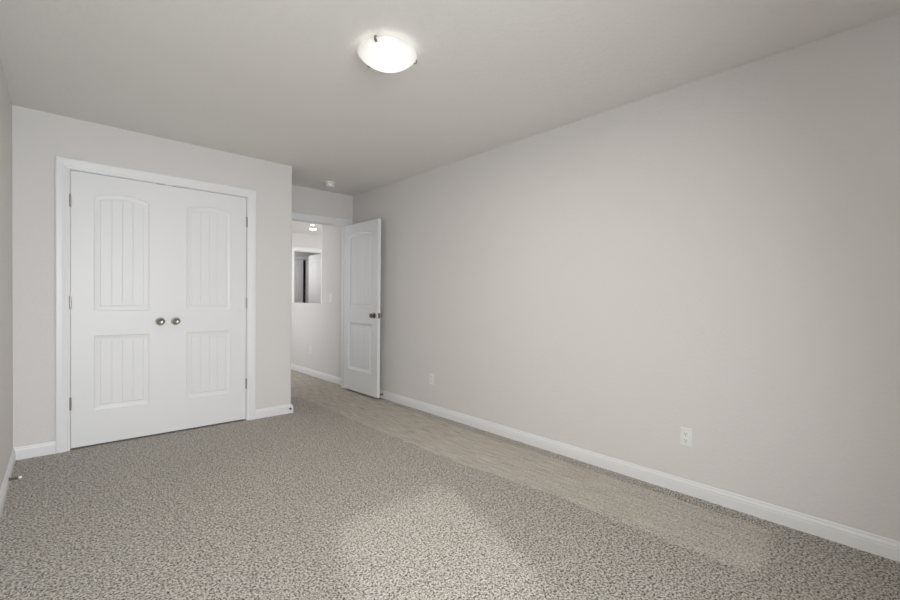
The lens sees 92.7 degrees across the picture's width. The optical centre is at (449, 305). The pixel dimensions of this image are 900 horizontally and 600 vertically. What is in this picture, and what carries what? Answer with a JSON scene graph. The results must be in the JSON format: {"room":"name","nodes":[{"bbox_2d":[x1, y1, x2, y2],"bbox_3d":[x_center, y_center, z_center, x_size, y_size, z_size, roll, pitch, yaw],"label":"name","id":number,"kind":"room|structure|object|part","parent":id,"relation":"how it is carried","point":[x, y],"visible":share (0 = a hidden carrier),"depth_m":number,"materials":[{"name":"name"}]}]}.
{"room":"empty bedroom","nodes":[
{"label":"empty bedroom","id":0,"kind":"room"},
{"bbox_2d":[0,58,12,488],"bbox_3d":[-1.564,-0.112,1.278,0.120,2.440,6.000,0,1,-42],"label":"wall","id":1,"kind":"structure","parent":0,"point":[6,267],"depth_m":2.60,"materials":[{"name":"white paint"}]},
{"bbox_2d":[0,448,15,517],"bbox_3d":[-1.260,1.071,1.045,0.014,0.087,5.205,0,1,-42],"label":"baseboard","id":2,"kind":"structure","parent":1,"relation":"attached to","point":[5,485],"depth_m":2.49,"materials":[{"name":"white paint"}]},
{"bbox_2d":[8,476,21,480],"bbox_3d":[-2.603,1.035,2.570,0.055,0.022,0.022,0,1,-42],"label":"door stop","id":3,"kind":"object","parent":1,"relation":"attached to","point":[18,477],"visible":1,"depth_m":2.57,"materials":[{"name":"silver metal"}]},
{"bbox_2d":[12,105,291,447],"bbox_3d":[-2.514,-0.156,3.854,1.945,2.440,0.679,0,1,-42],"label":"wall","id":4,"kind":"structure","parent":0,"point":[38,137],"depth_m":3.14,"materials":[{"name":"white paint"}]},
{"bbox_2d":[14,441,55,459],"bbox_3d":[-2.933,1.027,3.032,0.216,0.087,0.014,0,1,-42],"label":"baseboard","id":5,"kind":"structure","parent":4,"relation":"attached to","point":[29,451],"depth_m":3.03,"materials":[{"name":"white paint"}]},
{"bbox_2d":[69,170,168,447],"bbox_3d":[-2.560,0.032,3.350,0.618,2.047,0.088,0,1,-42],"label":"door","id":6,"kind":"structure","parent":4,"relation":"in","point":[118,300],"depth_m":3.34,"materials":[{"name":"white paint"}]},
{"bbox_3d":[-2.360,0.132,3.506,0.054,0.054,0.046,0,1,-42],"label":"knob","id":7,"kind":"part","parent":6,"relation":"part of","materials":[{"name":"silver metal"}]},
{"bbox_2d":[55,156,256,452],"bbox_3d":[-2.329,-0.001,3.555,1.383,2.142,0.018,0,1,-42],"label":"trim","id":8,"kind":"structure","parent":4,"relation":"attached to","point":[62,164],"depth_m":3.14,"materials":[{"name":"white paint"}]},
{"bbox_2d":[168,186,247,431],"bbox_3d":[-2.103,0.032,3.766,0.618,2.047,0.088,0,1,-42],"label":"door","id":9,"kind":"structure","parent":4,"relation":"in","point":[207,300],"depth_m":3.75,"materials":[{"name":"white paint"}]},
{"bbox_3d":[-2.280,0.132,3.578,0.054,0.054,0.046,0,1,-42],"label":"knob","id":10,"kind":"part","parent":9,"relation":"part of","materials":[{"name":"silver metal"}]},
{"bbox_2d":[255,404,292,418],"bbox_3d":[-1.926,1.019,4.408,0.360,0.087,0.692,0,1,-42],"label":"baseboard","id":11,"kind":"structure","parent":4,"relation":"attached to","point":[283,409],"depth_m":4.14,"materials":[{"name":"white paint"}]},
{"bbox_2d":[303,260,304,302],"bbox_3d":[-4.366,-0.273,11.102,2.500,2.440,0.100,0,1,-42],"label":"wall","id":12,"kind":"structure","parent":0,"point":[303,260],"depth_m":11.46,"materials":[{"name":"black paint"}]},
{"bbox_2d":[292,232,321,248],"bbox_3d":[-3.190,-0.226,8.535,4.220,2.440,0.120,0,1,-42],"label":"wall","id":13,"kind":"structure","parent":0,"point":[298,239],"depth_m":8.69,"materials":[{"name":"white paint"}]},
{"bbox_2d":[291,246,321,301],"bbox_3d":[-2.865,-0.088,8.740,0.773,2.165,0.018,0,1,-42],"label":"trim","id":14,"kind":"structure","parent":13,"relation":"attached to","point":[293,247],"depth_m":8.52,"materials":[{"name":"white paint"}]},
{"bbox_2d":[308,254,321,302],"bbox_3d":[-2.893,-0.054,9.218,0.034,2.060,0.680,0,1,-39],"label":"door","id":15,"kind":"structure","parent":13,"relation":"in","point":[315,261],"depth_m":9.18,"materials":[{"name":"white paint"}]},
{"bbox_2d":[295,251,320,256],"bbox_3d":[-3.558,-0.252,10.215,2.500,2.440,0.100,0,1,-42],"label":"wall","id":16,"kind":"structure","parent":0,"point":[306,254],"depth_m":10.21,"materials":[{"name":"white paint"}]},
{"bbox_2d":[294,260,302,302],"bbox_3d":[-3.801,-0.059,9.959,0.790,2.030,0.034,0,1,-42],"label":"door","id":17,"kind":"structure","parent":16,"relation":"in","point":[298,268],"depth_m":10.13,"materials":[{"name":"white paint"}]},
{"bbox_2d":[295,256,308,302],"bbox_3d":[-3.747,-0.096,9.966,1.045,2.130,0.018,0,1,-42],"label":"trim","id":18,"kind":"structure","parent":16,"relation":"attached to","point":[296,257],"depth_m":10.26,"materials":[{"name":"white paint"}]},
{"bbox_2d":[292,185,352,219],"bbox_3d":[-2.394,-0.164,4.504,2.998,2.440,0.120,0,1,-42],"label":"wall","id":19,"kind":"structure","parent":0,"point":[306,200],"depth_m":5.17,"materials":[{"name":"white paint"}]},
{"bbox_2d":[292,212,352,388],"bbox_3d":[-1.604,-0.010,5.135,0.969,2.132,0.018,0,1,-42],"label":"trim","id":20,"kind":"structure","parent":19,"relation":"attached to","point":[296,215],"depth_m":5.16,"materials":[{"name":"white paint"}]},
{"bbox_2d":[343,218,381,397],"bbox_3d":[-1.063,0.028,5.119,0.141,2.020,0.772,0,1,-43],"label":"door","id":21,"kind":"structure","parent":19,"relation":"in","point":[362,241],"depth_m":5.06,"materials":[{"name":"white paint"}]},
{"bbox_2d":[0,369,899,599],"bbox_3d":[-1.468,1.103,5.507,5.955,0.100,12.320,0,1,-42],"label":"floor","id":22,"kind":"structure","parent":0,"point":[348,494],"depth_m":2.15,"materials":[{"name":"carpet"}]},
{"bbox_2d":[0,0,899,235],"bbox_3d":[-1.441,-1.437,5.473,5.955,0.100,12.320,0,1,-42],"label":"ceiling","id":23,"kind":"structure","parent":0,"point":[286,82],"depth_m":2.37,"materials":[{"name":"white paint"}]},
{"bbox_2d":[323,181,335,187],"bbox_3d":[-1.351,-1.350,4.812,0.134,0.054,0.134,0,1,-42],"label":"smoke detector","id":24,"kind":"object","parent":23,"relation":"attached to","point":[330,184],"visible":1,"depth_m":4.77,"materials":[{"name":"white plastic"}]},
{"bbox_2d":[358,35,416,72],"bbox_3d":[-0.326,-1.281,2.227,0.304,0.100,0.311,0,1,-42],"label":"ceiling light","id":25,"kind":"object","parent":23,"relation":"attached to","point":[387,54],"visible":1,"depth_m":2.16,"materials":[{"name":"white glass"}]},
{"bbox_2d":[291,12,899,541],"bbox_3d":[-0.404,-0.144,4.635,0.120,2.440,9.400,0,1,-42],"label":"wall","id":26,"kind":"structure","parent":0,"point":[717,256],"depth_m":2.55,"materials":[{"name":"white paint"}]},
{"bbox_2d":[291,364,340,384],"bbox_3d":[-2.487,0.981,6.824,0.014,0.087,3.396,0,1,-42],"label":"baseboard","id":27,"kind":"structure","parent":26,"relation":"attached to","point":[334,379],"depth_m":6.18,"materials":[{"name":"white paint"}]},
{"bbox_2d":[430,373,433,384],"bbox_3d":[-0.184,0.738,4.298,0.009,0.112,0.066,0,1,-42],"label":"wall outlet","id":28,"kind":"object","parent":26,"relation":"attached to","point":[431,374],"visible":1,"depth_m":4.29,"materials":[{"name":"white plastic"}]},
{"bbox_2d":[380,390,899,561],"bbox_3d":[0.718,1.062,3.306,0.014,0.087,5.884,0,1,-42],"label":"baseboard","id":29,"kind":"structure","parent":26,"relation":"attached to","point":[871,543],"depth_m":2.51,"materials":[{"name":"white paint"}]},
{"bbox_2d":[680,427,691,447],"bbox_3d":[1.404,0.785,2.556,0.009,0.112,0.066,0,1,-42],"label":"wall outlet","id":30,"kind":"object","parent":26,"relation":"attached to","point":[685,433],"visible":1,"depth_m":2.55,"materials":[{"name":"white plastic"}]}
]}

